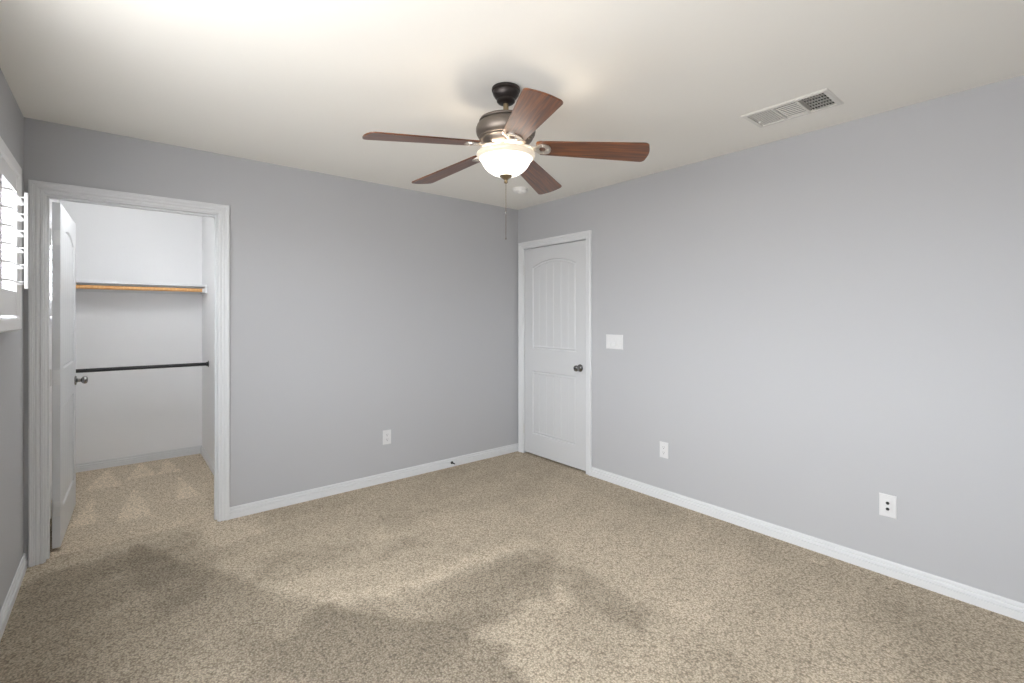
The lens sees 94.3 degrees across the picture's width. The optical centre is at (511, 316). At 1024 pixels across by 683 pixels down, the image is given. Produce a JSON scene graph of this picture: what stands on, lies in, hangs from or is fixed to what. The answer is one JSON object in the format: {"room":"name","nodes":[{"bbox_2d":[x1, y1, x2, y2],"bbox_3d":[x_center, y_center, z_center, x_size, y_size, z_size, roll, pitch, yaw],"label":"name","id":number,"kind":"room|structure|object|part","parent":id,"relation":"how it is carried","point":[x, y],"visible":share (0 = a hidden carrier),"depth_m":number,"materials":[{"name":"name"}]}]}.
{"room":"empty bedroom","nodes":[
{"label":"empty bedroom","id":0,"kind":"room"},
{"bbox_2d":[0,68,58,610],"bbox_3d":[-2.099,0.139,1.805,0.140,2.440,6.015,0,0,-40],"label":"wall","id":1,"kind":"structure","parent":0,"point":[11,117],"depth_m":2.28,"materials":[{"name":"grey paint"}]},
{"bbox_2d":[0,136,27,332],"bbox_3d":[-2.163,-0.324,2.045,0.113,0.775,0.582,0,0,-40],"label":"window shutter","id":2,"kind":"object","parent":1,"relation":"attached to","point":[10,170],"visible":1,"depth_m":2.07,"materials":[{"name":"white paint"}]},
{"bbox_3d":[-2.172,-0.327,2.037,0.028,0.645,0.462,0,0,-40],"label":"shutter panel","id":3,"kind":"part","parent":2,"relation":"part of","materials":[{"name":"white paint"}]},
{"bbox_3d":[-2.130,-0.331,2.072,0.027,0.419,0.016,0,0,-40],"label":"tilt rod","id":4,"kind":"part","parent":2,"relation":"part of","materials":[{"name":"white paint"}]},
{"bbox_2d":[0,553,27,640],"bbox_3d":[-1.381,1.320,1.059,0.015,0.077,3.950,0,0,-40],"label":"baseboard","id":5,"kind":"structure","parent":1,"relation":"attached to","point":[5,612],"depth_m":2.24,"materials":[{"name":"white paint"}]},
{"bbox_2d":[50,213,51,325],"bbox_3d":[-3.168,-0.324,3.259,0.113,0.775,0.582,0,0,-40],"label":"trim","id":6,"kind":"structure","parent":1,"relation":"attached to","point":[50,213],"depth_m":3.33,"materials":[{"name":"white paint"}]},
{"bbox_2d":[50,202,87,548],"bbox_3d":[-2.884,0.339,3.065,0.175,2.003,0.826,0,0,-38],"label":"door","id":7,"kind":"structure","parent":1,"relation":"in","point":[64,380],"depth_m":2.84,"materials":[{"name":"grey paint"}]},
{"bbox_3d":[-3.057,0.451,3.373,0.070,0.066,0.066,0,0,-38],"label":"knob","id":8,"kind":"part","parent":7,"relation":"part of","materials":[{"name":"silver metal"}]},
{"bbox_2d":[50,445,213,500],"bbox_3d":[-2.905,1.320,3.701,1.038,0.077,1.835,0,0,-40],"label":"baseboard","id":9,"kind":"structure","parent":1,"relation":"attached to","point":[133,459],"depth_m":4.39,"materials":[{"name":"white paint"}]},
{"bbox_2d":[76,285,204,292],"bbox_3d":[-3.293,-0.247,4.169,1.002,0.056,0.056,0,0,-40],"label":"closet rod","id":10,"kind":"object","parent":1,"relation":"attached to","point":[202,290],"visible":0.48,"depth_m":4.17,"materials":[{"name":"brown wood"}]},
{"bbox_2d":[76,361,208,372],"bbox_3d":[-3.210,0.438,4.069,1.038,0.060,0.060,0,0,-40],"label":"closet rod","id":11,"kind":"object","parent":1,"relation":"attached to","point":[204,363],"visible":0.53,"depth_m":4.07,"materials":[{"name":"brown metal"}]},
{"bbox_2d":[59,200,201,462],"bbox_3d":[-3.483,0.139,4.489,1.153,2.440,0.115,0,0,-40],"label":"wall","id":12,"kind":"structure","parent":0,"point":[121,413],"depth_m":4.42,"materials":[{"name":"white paint"}]},
{"bbox_2d":[76,284,206,294],"bbox_3d":[-3.373,-0.250,4.266,1.038,0.062,0.370,0,0,-40],"label":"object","id":13,"kind":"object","parent":12,"relation":"attached to","point":[77,290],"depth_m":4.41,"materials":[{"name":"white paint"}]},
{"bbox_2d":[76,280,206,287],"bbox_3d":[-3.377,-0.290,4.271,1.036,0.018,0.354,0,0,-40],"label":"closet shelf","id":14,"kind":"object","parent":13,"relation":"on","point":[83,282],"visible":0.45,"depth_m":4.18,"materials":[{"name":"white paint"}]},
{"bbox_2d":[202,216,213,462],"bbox_3d":[-2.461,0.139,4.069,0.115,2.440,1.835,0,0,-40],"label":"wall","id":15,"kind":"structure","parent":0,"point":[207,222],"depth_m":4.40,"materials":[{"name":"white paint"}]},
{"bbox_2d":[24,117,517,559],"bbox_3d":[-1.268,0.139,3.754,3.628,2.440,0.058,0,0,-40],"label":"wall","id":16,"kind":"structure","parent":0,"point":[359,310],"depth_m":3.67,"materials":[{"name":"grey paint"}]},
{"bbox_2d":[28,179,229,566],"bbox_3d":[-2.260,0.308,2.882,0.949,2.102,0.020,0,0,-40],"label":"trim","id":17,"kind":"structure","parent":16,"relation":"attached to","point":[36,189],"depth_m":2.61,"materials":[{"name":"white paint"}]},
{"bbox_2d":[230,443,517,518],"bbox_3d":[-0.916,1.320,3.998,2.545,0.077,0.015,0,0,-40],"label":"baseboard","id":18,"kind":"structure","parent":16,"relation":"attached to","point":[246,509],"depth_m":3.75,"materials":[{"name":"white paint"}]},
{"bbox_2d":[383,429,390,444],"bbox_3d":[-1.028,0.992,3.910,0.072,0.117,0.008,0,0,-40],"label":"wall outlet","id":19,"kind":"object","parent":16,"relation":"attached to","point":[386,433],"visible":1,"depth_m":3.91,"materials":[{"name":"white plastic"}]},
{"bbox_2d":[0,451,1023,682],"bbox_3d":[-0.659,1.419,2.910,3.768,0.120,6.160,0,0,-40],"label":"floor","id":20,"kind":"structure","parent":0,"point":[514,567],"depth_m":2.29,"materials":[{"name":"beige carpet"}]},
{"bbox_2d":[0,0,1023,209],"bbox_3d":[-0.659,-1.141,2.910,3.768,0.120,6.160,0,0,-40],"label":"ceiling","id":21,"kind":"structure","parent":0,"point":[299,84],"depth_m":2.09,"materials":[{"name":"white paint"}]},
{"bbox_2d":[362,82,649,239],"bbox_3d":[-0.063,-0.723,2.253,1.261,0.716,1.260,0,0,-40],"label":"ceiling fan","id":22,"kind":"object","parent":21,"relation":"hanging from","point":[506,135],"visible":1,"depth_m":2.17,"materials":[{"name":"brown wood"}]},
{"bbox_3d":[-0.375,-0.762,2.045,0.521,0.006,0.149,-8,12,-30],"label":"blade","id":23,"kind":"part","parent":22,"relation":"part of","materials":[{"name":"brown wood"}]},
{"bbox_3d":[-0.329,-0.773,2.514,0.521,0.006,0.149,-6,7,42],"label":"blade","id":24,"kind":"part","parent":22,"relation":"part of","materials":[{"name":"brown wood"}]},
{"bbox_3d":[-0.151,-0.788,2.177,0.143,0.033,0.077,0,0,-30],"label":"blade arm","id":25,"kind":"part","parent":22,"relation":"part of","materials":[{"name":"grey metal"}]},
{"bbox_3d":[-0.029,-0.706,2.247,0.254,0.086,0.254,0,0,-40],"label":"lamp shade","id":26,"kind":"part","parent":22,"relation":"part of","materials":[{"name":"white glass"}]},
{"bbox_3d":[0.001,-0.788,2.109,0.077,0.033,0.143,0,0,-12],"label":"blade arm","id":27,"kind":"part","parent":22,"relation":"part of","materials":[{"name":"grey metal"}]},
{"bbox_3d":[0.057,-0.773,1.855,0.149,0.007,0.521,13,2,-13],"label":"blade","id":28,"kind":"part","parent":22,"relation":"part of","materials":[{"name":"brown wood"}]},
{"bbox_3d":[0.112,-0.788,2.233,0.143,0.033,0.077,0,0,6],"label":"blade arm","id":29,"kind":"part","parent":22,"relation":"part of","materials":[{"name":"grey metal"}]},
{"bbox_3d":[0.132,-0.773,2.616,0.149,0.006,0.521,-14,-10,22],"label":"blade","id":30,"kind":"part","parent":22,"relation":"part of","materials":[{"name":"brown wood"}]},
{"bbox_3d":[0.371,-0.773,2.208,0.521,0.006,0.149,5,-14,6],"label":"blade","id":31,"kind":"part","parent":22,"relation":"part of","materials":[{"name":"brown wood"}]},
{"bbox_2d":[512,187,527,193],"bbox_3d":[0.071,-1.061,4.018,0.136,0.040,0.136,0,0,-40],"label":"smoke detector","id":32,"kind":"object","parent":21,"relation":"attached to","point":[518,190],"visible":1,"depth_m":3.98,"materials":[{"name":"white plastic"}]},
{"bbox_2d":[741,88,843,127],"bbox_3d":[1.456,-1.124,2.482,0.244,0.118,0.406,0,0,-40],"label":"ceiling vent","id":33,"kind":"object","parent":21,"relation":"in","point":[823,99],"visible":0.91,"depth_m":2.47,"materials":[{"name":"white metal"}]},
{"bbox_2d":[518,75,1023,602],"bbox_3d":[1.342,0.139,3.314,0.060,2.440,3.950,0,0,-40],"label":"wall","id":34,"kind":"structure","parent":0,"point":[815,325],"depth_m":2.66,"materials":[{"name":"grey paint"}]},
{"bbox_2d":[523,240,585,470],"bbox_3d":[0.363,0.339,4.424,0.108,2.003,0.820,0,0,-40],"label":"door","id":35,"kind":"structure","parent":34,"relation":"in","point":[554,428],"depth_m":4.40,"materials":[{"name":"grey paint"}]},
{"bbox_3d":[0.573,0.451,4.145,0.070,0.066,0.066,0,0,-40],"label":"knob","id":36,"kind":"part","parent":35,"relation":"part of","materials":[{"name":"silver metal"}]},
{"bbox_2d":[518,230,591,475],"bbox_3d":[0.372,0.310,4.422,0.020,2.098,0.948,0,0,-40],"label":"trim","id":37,"kind":"structure","parent":34,"relation":"attached to","point":[587,234],"depth_m":4.22,"materials":[{"name":"white paint"}]},
{"bbox_2d":[606,334,622,349],"bbox_3d":[0.831,0.206,3.872,0.015,0.118,0.170,0,0,-40],"label":"light switch","id":38,"kind":"object","parent":34,"relation":"attached to","point":[612,341],"visible":1,"depth_m":3.87,"materials":[{"name":"white plastic"}]},
{"bbox_2d":[660,441,667,458],"bbox_3d":[1.126,0.989,3.522,0.008,0.117,0.072,0,0,-40],"label":"wall outlet","id":39,"kind":"object","parent":34,"relation":"attached to","point":[663,445],"visible":1,"depth_m":3.52,"materials":[{"name":"white plastic"}]},
{"bbox_2d":[591,467,1023,621],"bbox_3d":[1.624,1.320,2.914,0.015,0.077,2.975,0,0,-40],"label":"baseboard","id":40,"kind":"structure","parent":34,"relation":"attached to","point":[1008,607],"depth_m":2.65,"materials":[{"name":"white paint"}]},
{"bbox_2d":[879,493,896,518],"bbox_3d":[1.974,0.995,2.496,0.010,0.118,0.074,0,0,-40],"label":"wall jack","id":41,"kind":"object","parent":34,"relation":"attached to","point":[887,503],"visible":1,"depth_m":2.49,"materials":[{"name":"white plastic"}]}
]}

